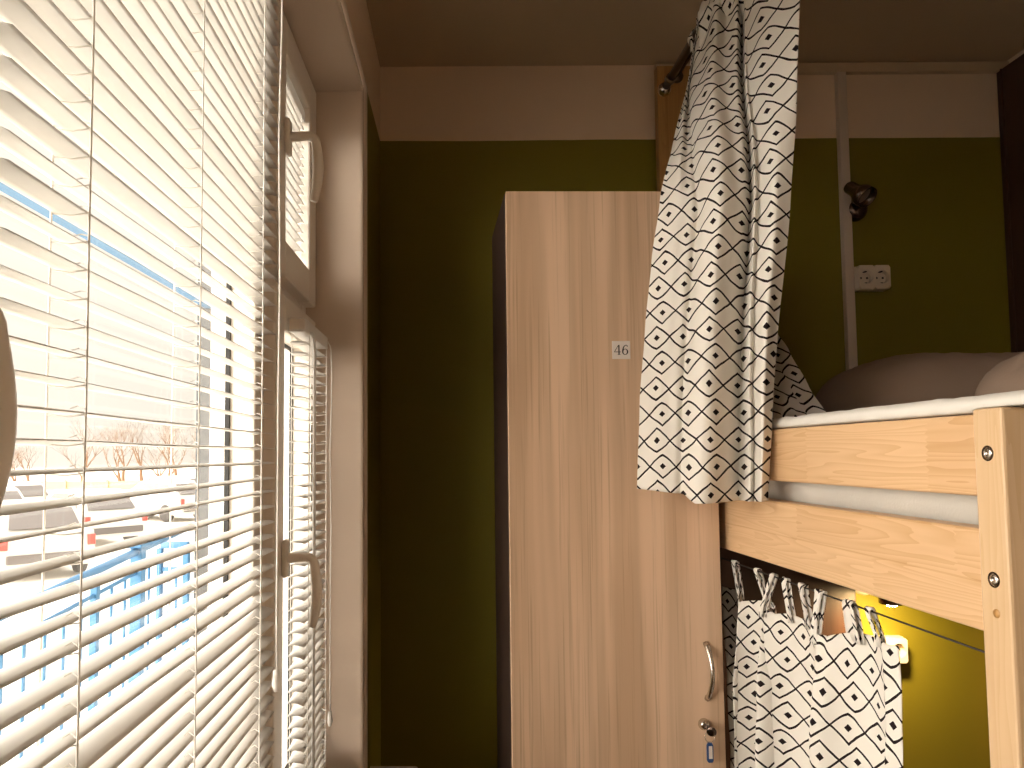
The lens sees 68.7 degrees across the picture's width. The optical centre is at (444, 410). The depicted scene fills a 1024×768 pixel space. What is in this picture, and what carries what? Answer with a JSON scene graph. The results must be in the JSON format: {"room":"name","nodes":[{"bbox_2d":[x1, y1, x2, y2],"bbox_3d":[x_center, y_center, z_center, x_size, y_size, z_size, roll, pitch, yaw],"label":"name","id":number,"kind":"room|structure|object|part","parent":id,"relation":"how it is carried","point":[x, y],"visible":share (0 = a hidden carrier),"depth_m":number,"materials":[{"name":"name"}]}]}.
{"room":"dormitory","nodes":[
{"label":"dormitory","id":0,"kind":"room"},
{"bbox_2d":[345,0,380,767],"bbox_3d":[-0.383,0.154,-0.347,0.315,2.555,4.910,0,-3,1],"label":"wall","id":1,"kind":"structure","parent":0,"point":[358,11],"depth_m":1.89,"materials":[{"name":"paint"}]},
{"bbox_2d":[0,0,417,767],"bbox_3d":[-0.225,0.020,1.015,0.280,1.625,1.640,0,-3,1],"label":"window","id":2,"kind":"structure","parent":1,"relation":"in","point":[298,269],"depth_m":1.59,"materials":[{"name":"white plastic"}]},
{"bbox_3d":[-0.246,0.000,0.368,0.067,0.126,0.021,0,-3,1],"label":"handle","id":3,"kind":"part","parent":2,"relation":"part of","materials":[{"name":"white plastic"}]},
{"bbox_2d":[0,0,282,767],"bbox_3d":[-0.258,-0.004,0.757,0.041,1.495,0.660,0,-3,1],"label":"blind","id":4,"kind":"object","parent":2,"relation":"attached to","point":[173,98],"visible":0.99,"depth_m":0.67,"materials":[{"name":"white plastic"}]},
{"bbox_3d":[-0.268,-0.006,0.528,0.029,1.470,0.007,0,-3,1],"label":"ladder cord","id":5,"kind":"part","parent":4,"relation":"part of","materials":[{"name":"white fabric"}]},
{"bbox_3d":[-0.264,0.008,0.757,0.029,1.470,0.006,0,-3,-2],"label":"ladder cord","id":6,"kind":"part","parent":4,"relation":"part of","materials":[{"name":"white fabric"}]},
{"bbox_3d":[-0.259,0.022,0.997,0.029,1.470,0.007,0,-3,1],"label":"ladder cord","id":7,"kind":"part","parent":4,"relation":"part of","materials":[{"name":"white fabric"}]},
{"bbox_3d":[-0.238,-0.167,1.067,0.011,1.117,0.013,2,-4,-35],"label":"lift cord","id":8,"kind":"part","parent":4,"relation":"part of","materials":[{"name":"white fabric"}]},
{"bbox_3d":[-0.308,-0.007,0.723,0.060,1.525,0.780,0,-3,1],"label":"sash","id":9,"kind":"part","parent":2,"relation":"part of","materials":[{"name":"white plastic"}]},
{"bbox_3d":[-0.341,0.007,0.962,0.030,1.561,1.408,0,-3,1],"label":"frame","id":10,"kind":"part","parent":2,"relation":"part of","materials":[{"name":"white plastic"}]},
{"bbox_3d":[-0.288,0.267,1.345,0.011,0.068,0.028,0,-3,1],"label":"handle plate","id":11,"kind":"part","parent":2,"relation":"part of","materials":[{"name":"white plastic"}]},
{"bbox_3d":[-0.293,-0.510,1.391,0.011,0.068,0.028,0,-3,1],"label":"handle plate","id":12,"kind":"part","parent":2,"relation":"part of","materials":[{"name":"white plastic"}]},
{"bbox_3d":[-0.321,0.295,1.463,0.060,1.010,0.362,0,-3,1],"label":"sash","id":13,"kind":"part","parent":2,"relation":"part of","materials":[{"name":"white plastic"}]},
{"bbox_3d":[-0.326,-0.489,1.510,0.060,0.497,0.362,0,-3,1],"label":"sash","id":14,"kind":"part","parent":2,"relation":"part of","materials":[{"name":"white plastic"}]},
{"bbox_2d":[285,71,304,251],"bbox_3d":[-0.319,-0.484,1.509,0.029,0.353,0.222,0,-3,1],"label":"blind","id":15,"kind":"object","parent":2,"relation":"attached to","point":[295,111],"visible":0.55,"depth_m":1.54,"materials":[{"name":"white plastic"}]},
{"bbox_3d":[-0.321,-0.475,1.439,0.029,0.327,0.006,0,-3,1],"label":"ladder cord","id":16,"kind":"part","parent":15,"relation":"part of","materials":[{"name":"white fabric"}]},
{"bbox_3d":[-0.318,-0.467,1.579,0.029,0.327,0.007,0,-3,1],"label":"ladder cord","id":17,"kind":"part","parent":15,"relation":"part of","materials":[{"name":"white fabric"}]},
{"bbox_3d":[-0.254,0.323,1.341,0.067,0.134,0.021,0,-3,1],"label":"handle","id":18,"kind":"part","parent":2,"relation":"part of","materials":[{"name":"white plastic"}]},
{"bbox_3d":[-0.259,-0.454,1.387,0.067,0.134,0.021,0,-3,1],"label":"handle","id":19,"kind":"part","parent":2,"relation":"part of","materials":[{"name":"white plastic"}]},
{"bbox_2d":[287,318,332,767],"bbox_3d":[-0.265,0.285,1.477,0.049,0.903,0.241,0,-3,1],"label":"blind","id":20,"kind":"object","parent":2,"relation":"attached to","point":[308,731],"visible":0.94,"depth_m":1.42,"materials":[{"name":"white plastic"}]},
{"bbox_3d":[-0.272,0.293,1.392,0.035,0.877,0.006,0,-3,1],"label":"ladder cord","id":21,"kind":"part","parent":20,"relation":"part of","materials":[{"name":"white fabric"}]},
{"bbox_3d":[-0.268,0.304,1.572,0.035,0.877,0.007,0,-3,1],"label":"ladder cord","id":22,"kind":"part","parent":20,"relation":"part of","materials":[{"name":"white fabric"}]},
{"bbox_3d":[-0.267,0.730,1.451,0.029,0.012,0.228,0,-3,1],"label":"rail","id":23,"kind":"part","parent":20,"relation":"part of","materials":[{"name":"white metal"}]},
{"bbox_3d":[-0.245,0.257,1.588,0.011,0.815,0.013,2,-4,-35],"label":"lift cord","id":24,"kind":"part","parent":20,"relation":"part of","materials":[{"name":"white fabric"}]},
{"bbox_3d":[-0.213,0.816,0.968,0.267,0.030,1.640,0,-3,1],"label":"sill","id":25,"kind":"part","parent":2,"relation":"part of","materials":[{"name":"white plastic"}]},
{"bbox_2d":[341,0,367,767],"bbox_3d":[-0.197,0.000,0.973,0.015,1.598,1.434,0,-3,1],"label":"trim","id":26,"kind":"structure","parent":1,"relation":"attached to","point":[343,2],"depth_m":1.67,"materials":[{"name":"paint"}]},
{"bbox_2d":[366,0,1023,66],"bbox_3d":[0.592,-1.186,-0.250,2.200,0.120,4.960,0,-3,0],"label":"ceiling","id":27,"kind":"structure","parent":0,"point":[406,33],"depth_m":1.95,"materials":[{"name":"paint"}]},
{"bbox_2d":[380,65,1010,767],"bbox_3d":[0.652,0.294,2.096,2.100,2.555,0.100,0,-3,0],"label":"wall","id":28,"kind":"structure","parent":0,"point":[454,140],"depth_m":2.08,"materials":[{"name":"paint"}]},
{"bbox_2d":[654,61,1008,74],"bbox_3d":[1.094,-0.968,2.112,1.000,0.028,0.018,0,-3,0],"label":"trim","id":29,"kind":"structure","parent":28,"relation":"attached to","point":[851,68],"depth_m":2.10,"materials":[{"name":"paint"}]},
{"bbox_2d":[834,72,857,369],"bbox_3d":[1.124,-0.270,2.069,0.025,1.372,0.020,0,-3,0],"label":"trim","id":30,"kind":"structure","parent":28,"relation":"attached to","point":[846,234],"depth_m":2.08,"materials":[{"name":"paint"}]},
{"bbox_2d":[844,181,876,221],"bbox_3d":[1.141,-0.581,2.040,0.085,0.096,0.116,0,-3,0],"label":"wall lamp","id":31,"kind":"object","parent":28,"relation":"attached to","point":[862,196],"visible":1,"depth_m":2.02,"materials":[{"name":"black metal"}]},
{"bbox_3d":[1.130,-0.584,2.017,0.046,0.036,0.036,0,-3,0],"label":"bulb","id":32,"kind":"part","parent":31,"relation":"part of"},
{"bbox_2d":[854,265,890,291],"bbox_3d":[1.181,-0.366,2.066,0.087,0.066,0.038,0,-3,0],"label":"power socket","id":33,"kind":"object","parent":28,"relation":"attached to","point":[867,278],"visible":1,"depth_m":2.05,"materials":[{"name":"beige plastic"}]},
{"bbox_2d":[860,270,873,283],"bbox_3d":[1.159,-0.366,2.055,0.038,0.038,0.014,0,-3,0],"label":"outlet","id":34,"kind":"object","parent":33,"relation":"attached to","point":[866,276],"depth_m":2.06,"materials":[{"name":"beige plastic"}]},
{"bbox_2d":[876,270,888,283],"bbox_3d":[1.203,-0.366,2.055,0.038,0.038,0.014,0,-3,0],"label":"outlet","id":35,"kind":"object","parent":33,"relation":"attached to","point":[882,276],"depth_m":2.06,"materials":[{"name":"beige plastic"}]},
{"bbox_2d":[855,590,902,606],"bbox_3d":[1.130,0.456,1.942,0.062,0.083,0.195,-1,-3,5],"label":"wall lamp","id":36,"kind":"object","parent":28,"relation":"attached to","point":[880,600],"visible":0.2,"depth_m":1.86,"materials":[{"name":"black metal"}]},
{"bbox_2d":[871,635,907,662],"bbox_3d":[1.189,0.643,2.006,0.090,0.065,0.038,0,-3,0],"label":"power socket","id":37,"kind":"object","parent":28,"relation":"attached to","point":[897,640],"visible":0.27,"depth_m":1.99,"materials":[{"name":"beige plastic"}]},
{"bbox_2d":[895,644,905,657],"bbox_3d":[1.212,0.642,1.995,0.038,0.038,0.014,0,-3,0],"label":"outlet","id":38,"kind":"object","parent":37,"relation":"attached to","point":[902,647],"depth_m":1.99,"materials":[{"name":"beige plastic"}]},
{"bbox_2d":[1008,49,1023,62],"bbox_3d":[1.651,0.142,-0.330,0.100,2.555,4.760,0,-3,0],"label":"wall","id":39,"kind":"structure","parent":0,"point":[1020,53],"depth_m":2.08,"materials":[{"name":"beige paint"}]},
{"bbox_2d":[996,54,1023,352],"bbox_3d":[1.586,0.030,1.328,0.027,2.078,1.456,0,-3,0],"label":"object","id":40,"kind":"object","parent":39,"relation":"attached to","point":[1010,79],"visible":0.9,"depth_m":2.06,"materials":[{"name":"brown wood"}]},
{"bbox_3d":[0.610,1.474,-0.409,2.200,0.100,4.960,0,-3,0],"label":"floor","id":41,"kind":"structure","parent":0,"visible":0},
{"bbox_2d":[492,191,725,767],"bbox_3d":[0.341,0.550,1.627,0.426,1.992,0.359,0,-3,-1],"label":"locker","id":42,"kind":"object","parent":41,"relation":"on","point":[609,645],"visible":0.94,"depth_m":1.50,"materials":[{"name":"brown laminate"}]},
{"bbox_3d":[0.359,-0.123,1.517,0.037,0.037,0.002,0,-3,-1],"label":"number plate","id":43,"kind":"part","parent":42,"relation":"part of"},
{"bbox_2d":[614,345,627,354],"bbox_3d":[0.358,-0.123,1.516,0.029,0.021,0.001,0,-3,-1],"label":"print","id":44,"kind":"object","parent":42,"relation":"on","point":[618,346],"depth_m":1.52},
{"bbox_3d":[0.521,0.518,1.470,0.013,0.117,0.034,0,-3,-1],"label":"door handle","id":45,"kind":"part","parent":42,"relation":"part of","materials":[{"name":"metal"}]},
{"bbox_2d":[704,724,716,762],"bbox_3d":[0.518,0.651,1.455,0.023,0.068,0.017,-1,-3,10],"label":"key","id":46,"kind":"object","parent":42,"relation":"hanging from","point":[711,731],"visible":1,"depth_m":1.45,"materials":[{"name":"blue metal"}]},
{"bbox_2d":[654,66,1023,767],"bbox_3d":[1.051,0.264,1.406,0.965,2.528,1.264,0,-3,-1],"label":"bunk bed","id":47,"kind":"object","parent":41,"relation":"on","point":[972,575],"visible":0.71,"depth_m":0.94,"materials":[{"name":"brown wood"}]},
{"bbox_3d":[0.646,0.303,2.014,0.096,2.528,0.030,0,-3,-1],"label":"post","id":48,"kind":"part","parent":47,"relation":"part of","materials":[{"name":"brown wood"}]},
{"bbox_2d":[657,27,695,96],"bbox_3d":[0.621,-0.917,1.480,0.106,0.126,1.180,0,-3,-1],"label":"curtain rod","id":49,"kind":"object","parent":47,"relation":"attached to","point":[675,75],"visible":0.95,"depth_m":1.90,"materials":[{"name":"metal"}]},
{"bbox_2d":[637,0,825,503],"bbox_3d":[0.627,-0.368,1.547,0.306,1.087,0.570,-3,-4,36],"label":"curtain","id":50,"kind":"object","parent":49,"relation":"hanging from","point":[717,369],"visible":0.97,"depth_m":1.35,"materials":[{"name":"fabric"}]},
{"bbox_3d":[0.644,-0.397,1.631,0.231,0.861,0.466,0,-3,-1],"label":"panel","id":51,"kind":"part","parent":50,"relation":"part of","materials":[{"name":"fabric"}]},
{"bbox_3d":[0.844,0.688,1.953,0.478,0.750,0.018,0,-3,-1],"label":"headboard","id":52,"kind":"part","parent":47,"relation":"part of","materials":[{"name":"brown wood"}]},
{"bbox_2d":[722,560,902,767],"bbox_3d":[0.595,0.713,1.278,0.086,0.843,0.635,0,-3,-1],"label":"curtain","id":53,"kind":"object","parent":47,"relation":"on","point":[798,696],"visible":1,"depth_m":1.28,"materials":[{"name":"fabric"}]},
{"bbox_3d":[0.588,0.220,1.405,0.030,0.112,1.192,0,-3,-1],"label":"rail","id":54,"kind":"part","parent":47,"relation":"part of","materials":[{"name":"brown wood"}]},
{"bbox_2d":[720,557,984,652],"bbox_3d":[0.591,0.304,1.395,0.010,0.010,1.182,0,-3,-1],"label":"string","id":55,"kind":"object","parent":47,"relation":"attached to","point":[902,622],"visible":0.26,"depth_m":0.99,"materials":[{"name":"black dark metal wire"}]},
{"bbox_3d":[0.584,0.085,1.413,0.024,0.090,1.192,0,-3,-1],"label":"guard rail","id":56,"kind":"part","parent":47,"relation":"part of","materials":[{"name":"brown wood"}]},
{"bbox_2d":[768,480,978,524],"bbox_3d":[1.040,0.107,1.402,0.870,0.143,1.144,0,-3,-1],"label":"mattress","id":57,"kind":"object","parent":47,"relation":"on","point":[938,506],"visible":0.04,"depth_m":1.04,"materials":[{"name":"white fabric"}]},
{"bbox_2d":[772,390,1023,429],"bbox_3d":[1.024,0.019,1.322,0.899,0.021,1.200,0,-3,-1],"label":"sheet","id":58,"kind":"object","parent":57,"relation":"on","point":[959,406],"visible":0.38,"depth_m":0.95,"materials":[{"name":"white fabric"}]},
{"bbox_2d":[816,352,1021,411],"bbox_3d":[1.171,-0.046,1.719,0.600,0.178,0.331,0,-3,-1],"label":"pillow","id":59,"kind":"object","parent":58,"relation":"on","point":[906,378],"visible":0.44,"depth_m":1.59,"materials":[{"name":"grey fabric"}]},
{"bbox_2d":[974,352,1023,395],"bbox_3d":[1.213,-0.052,1.365,0.430,0.147,0.242,0,-3,-1],"label":"pillow","id":60,"kind":"object","parent":58,"relation":"on","point":[1008,375],"visible":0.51,"depth_m":1.35,"materials":[{"name":"beige fabric"}]},
{"bbox_3d":[0.619,0.744,0.756,0.065,1.496,0.042,0,-3,-1],"label":"post","id":61,"kind":"part","parent":47,"relation":"part of","materials":[{"name":"brown wood"}]},
{"label":"outside","id":62,"kind":"structure","parent":0,"visible":0},
{"bbox_2d":[0,467,194,659],"bbox_3d":[-68.942,6.877,66.127,139.400,0.300,190.000,0,-3,1],"label":"ground","id":63,"kind":"structure","parent":62,"point":[17,590],"depth_m":13.46,"materials":[{"name":"white snow"}]},
{"bbox_2d":[3,486,24,499],"bbox_3d":[-14.114,3.023,22.539,4.139,1.450,1.720,-3,-4,39],"label":"car","id":64,"kind":"object","parent":63,"relation":"on","point":[12,493],"visible":0.06,"depth_m":21.93,"materials":[{"name":"white paint"}]},
{"bbox_2d":[10,450,24,481],"bbox_3d":[-26.573,3.581,45.709,2.859,3.474,1.904,-3,-4,38],"label":"tree","id":65,"kind":"object","parent":63,"relation":"on","point":[12,477],"visible":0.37,"depth_m":45.67,"materials":[{"name":"brown plant"}]},
{"bbox_2d":[7,481,49,498],"bbox_3d":[-15.922,3.301,26.970,4.139,1.450,1.720,-3,-4,34],"label":"car","id":66,"kind":"object","parent":63,"relation":"on","point":[29,489],"visible":0.09,"depth_m":26.22,"materials":[{"name":"white paint"}]},
{"bbox_2d":[15,445,41,480],"bbox_3d":[-28.969,3.737,51.463,2.142,3.909,3.216,1,-4,-19],"label":"tree","id":67,"kind":"object","parent":63,"relation":"on","point":[22,466],"visible":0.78,"depth_m":51.54,"materials":[{"name":"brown plant"}]},
{"bbox_2d":[0,498,95,571],"bbox_3d":[-8.760,2.562,15.441,1.720,1.450,4.139,3,-5,-42],"label":"car","id":68,"kind":"object","parent":63,"relation":"on","point":[16,553],"visible":0.64,"depth_m":14.04,"materials":[{"name":"silver metal"}]},
{"bbox_2d":[0,542,7,551],"bbox_3d":[-7.981,2.442,13.449,0.140,0.200,0.095,3,-5,-42],"label":"tail light","id":69,"kind":"object","parent":68,"relation":"attached to","point":[3,546],"depth_m":13.42,"materials":[{"name":"red plastic"}]},
{"bbox_2d":[87,533,95,544],"bbox_3d":[-6.863,2.495,14.447,0.140,0.200,0.095,3,-5,-42],"label":"tail light","id":70,"kind":"object","parent":68,"relation":"attached to","point":[91,537],"depth_m":14.41,"materials":[{"name":"red plastic"}]},
{"bbox_2d":[56,420,115,480],"bbox_3d":[-22.950,2.926,47.883,4.032,5.063,3.074,-2,-4,23],"label":"tree","id":71,"kind":"object","parent":63,"relation":"on","point":[87,452],"visible":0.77,"depth_m":48.01,"materials":[{"name":"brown plant"}]},
{"bbox_2d":[22,479,150,489],"bbox_3d":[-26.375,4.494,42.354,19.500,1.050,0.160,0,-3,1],"label":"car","id":72,"kind":"object","parent":63,"relation":"on","point":[50,485],"visible":0.39,"depth_m":42.24,"materials":[{"name":"white metal"}]},
{"bbox_2d":[0,642,180,767],"bbox_3d":[-1.679,1.968,2.822,2.300,1.032,4.600,0,-3,1],"label":"floor","id":73,"kind":"structure","parent":63,"relation":"on","point":[13,689],"depth_m":4.26,"materials":[{"name":"white snow"}]},
{"bbox_2d":[0,533,181,758],"bbox_3d":[-1.631,1.054,3.051,0.090,0.863,2.953,0,-3,1],"label":"porch railing","id":74,"kind":"object","parent":73,"relation":"on","point":[136,553],"visible":0.33,"depth_m":3.60,"materials":[{"name":"blue paint"}]},
{"bbox_3d":[-1.633,0.753,3.070,0.040,0.259,2.953,0,-3,1],"label":"handrail","id":75,"kind":"part","parent":74,"relation":"part of","materials":[{"name":"blue metal"}]},
{"bbox_3d":[-1.633,0.863,3.063,0.020,0.241,2.952,0,-3,1],"label":"rail","id":76,"kind":"part","parent":74,"relation":"part of","materials":[{"name":"blue paint"}]},
{"bbox_3d":[-1.623,1.128,3.443,0.034,0.763,0.034,0,-3,1],"label":"post","id":77,"kind":"part","parent":74,"relation":"part of","materials":[{"name":"blue paint"}]},
{"bbox_3d":[-1.614,1.128,3.903,0.060,0.817,0.060,0,-3,1],"label":"post","id":78,"kind":"part","parent":74,"relation":"part of","materials":[{"name":"blue metal"}]},
{"bbox_2d":[155,541,189,664],"bbox_3d":[-1.663,1.191,4.552,0.195,0.770,0.040,0,-3,1],"label":"porch railing","id":79,"kind":"object","parent":73,"relation":"on","point":[174,544],"visible":0.29,"depth_m":4.55,"materials":[{"name":"blue metal"}]},
{"bbox_3d":[-1.745,1.211,4.552,0.030,0.730,0.040,0,-3,1],"label":"post","id":80,"kind":"part","parent":79,"relation":"part of","materials":[{"name":"blue metal"}]},
{"bbox_3d":[-1.657,0.974,4.565,0.170,0.025,0.020,0,-3,1],"label":"rail","id":81,"kind":"part","parent":79,"relation":"part of","materials":[{"name":"blue paint"}]},
{"bbox_3d":[-1.658,0.826,4.574,0.170,0.040,0.040,0,-3,1],"label":"handrail","id":82,"kind":"part","parent":79,"relation":"part of","materials":[{"name":"blue metal"}]},
{"bbox_3d":[-1.583,1.210,4.549,0.035,0.730,0.040,0,-3,1],"label":"post","id":83,"kind":"part","parent":79,"relation":"part of","materials":[{"name":"blue paint"}]},
{"bbox_2d":[193,249,211,637],"bbox_3d":[-1.530,-0.032,4.803,0.170,3.240,0.180,0,-3,1],"label":"porch column","id":84,"kind":"structure","parent":73,"relation":"on","point":[204,434],"depth_m":4.73,"materials":[{"name":"grey paint"}]},
{"bbox_2d":[0,182,210,308],"bbox_3d":[-1.107,-1.274,3.180,1.000,1.042,3.750,0,-3,1],"label":"porch canopy","id":85,"kind":"object","parent":84,"relation":"on","point":[4,188],"visible":0.03,"depth_m":3.29,"materials":[{"name":"blue paint"}]},
{"bbox_2d":[47,488,147,539],"bbox_3d":[-9.957,2.865,20.360,4.139,1.450,1.720,-3,-4,39],"label":"car","id":86,"kind":"object","parent":63,"relation":"on","point":[130,528],"visible":0.37,"depth_m":19.27,"materials":[{"name":"white paint"}]},
{"bbox_2d":[84,517,90,521],"bbox_3d":[-8.889,2.752,18.506,0.095,0.200,0.140,-3,-4,39],"label":"tail light","id":87,"kind":"object","parent":86,"relation":"attached to","point":[86,519],"depth_m":18.47,"materials":[{"name":"red plastic"}]},
{"bbox_2d":[100,427,137,480],"bbox_3d":[-20.338,3.055,45.942,3.014,4.512,2.213,0,-3,0],"label":"tree","id":88,"kind":"object","parent":63,"relation":"on","point":[117,475],"visible":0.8,"depth_m":46.12,"materials":[{"name":"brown plant"}]},
{"bbox_2d":[97,420,140,480],"bbox_3d":[-25.218,3.372,57.834,2.656,5.415,3.617,-1,-3,10],"label":"tree","id":89,"kind":"object","parent":63,"relation":"on","point":[123,463],"visible":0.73,"depth_m":57.64,"materials":[{"name":"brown plant"}]},
{"bbox_2d":[119,421,150,480],"bbox_3d":[-22.264,3.093,53.498,2.656,5.415,3.617,1,-4,-23],"label":"tree","id":90,"kind":"object","parent":63,"relation":"on","point":[137,440],"visible":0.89,"depth_m":53.36,"materials":[{"name":"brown plant"}]},
{"bbox_2d":[129,440,181,475],"bbox_3d":[-16.852,3.304,43.868,3.038,3.692,2.023,-1,-3,4],"label":"tree","id":91,"kind":"object","parent":63,"relation":"on","point":[157,473],"visible":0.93,"depth_m":43.75,"materials":[{"name":"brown plant"}]},
{"bbox_2d":[128,480,194,521],"bbox_3d":[-10.606,3.308,27.665,4.139,1.450,1.720,-2,-4,28],"label":"car","id":92,"kind":"object","parent":63,"relation":"on","point":[161,500],"visible":0.41,"depth_m":26.59,"materials":[{"name":"white paint"}]},
{"bbox_2d":[129,475,194,490],"bbox_3d":[-12.475,3.706,34.092,4.139,1.450,1.720,-2,-4,28],"label":"car","id":93,"kind":"object","parent":63,"relation":"on","point":[178,477],"visible":0.13,"depth_m":33.38,"materials":[{"name":"white paint"}]},
{"bbox_2d":[141,418,188,475],"bbox_3d":[-17.723,2.934,47.790,2.435,4.963,3.316,-4,-5,44],"label":"tree","id":94,"kind":"object","parent":63,"relation":"on","point":[179,463],"visible":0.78,"depth_m":47.75,"materials":[{"name":"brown plant"}]},
{"bbox_2d":[156,419,185,475],"bbox_3d":[-18.866,3.034,51.112,3.466,5.189,2.545,-3,-4,33],"label":"tree","id":95,"kind":"object","parent":63,"relation":"on","point":[169,438],"visible":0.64,"depth_m":51.16,"materials":[{"name":"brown plant"}]}
]}

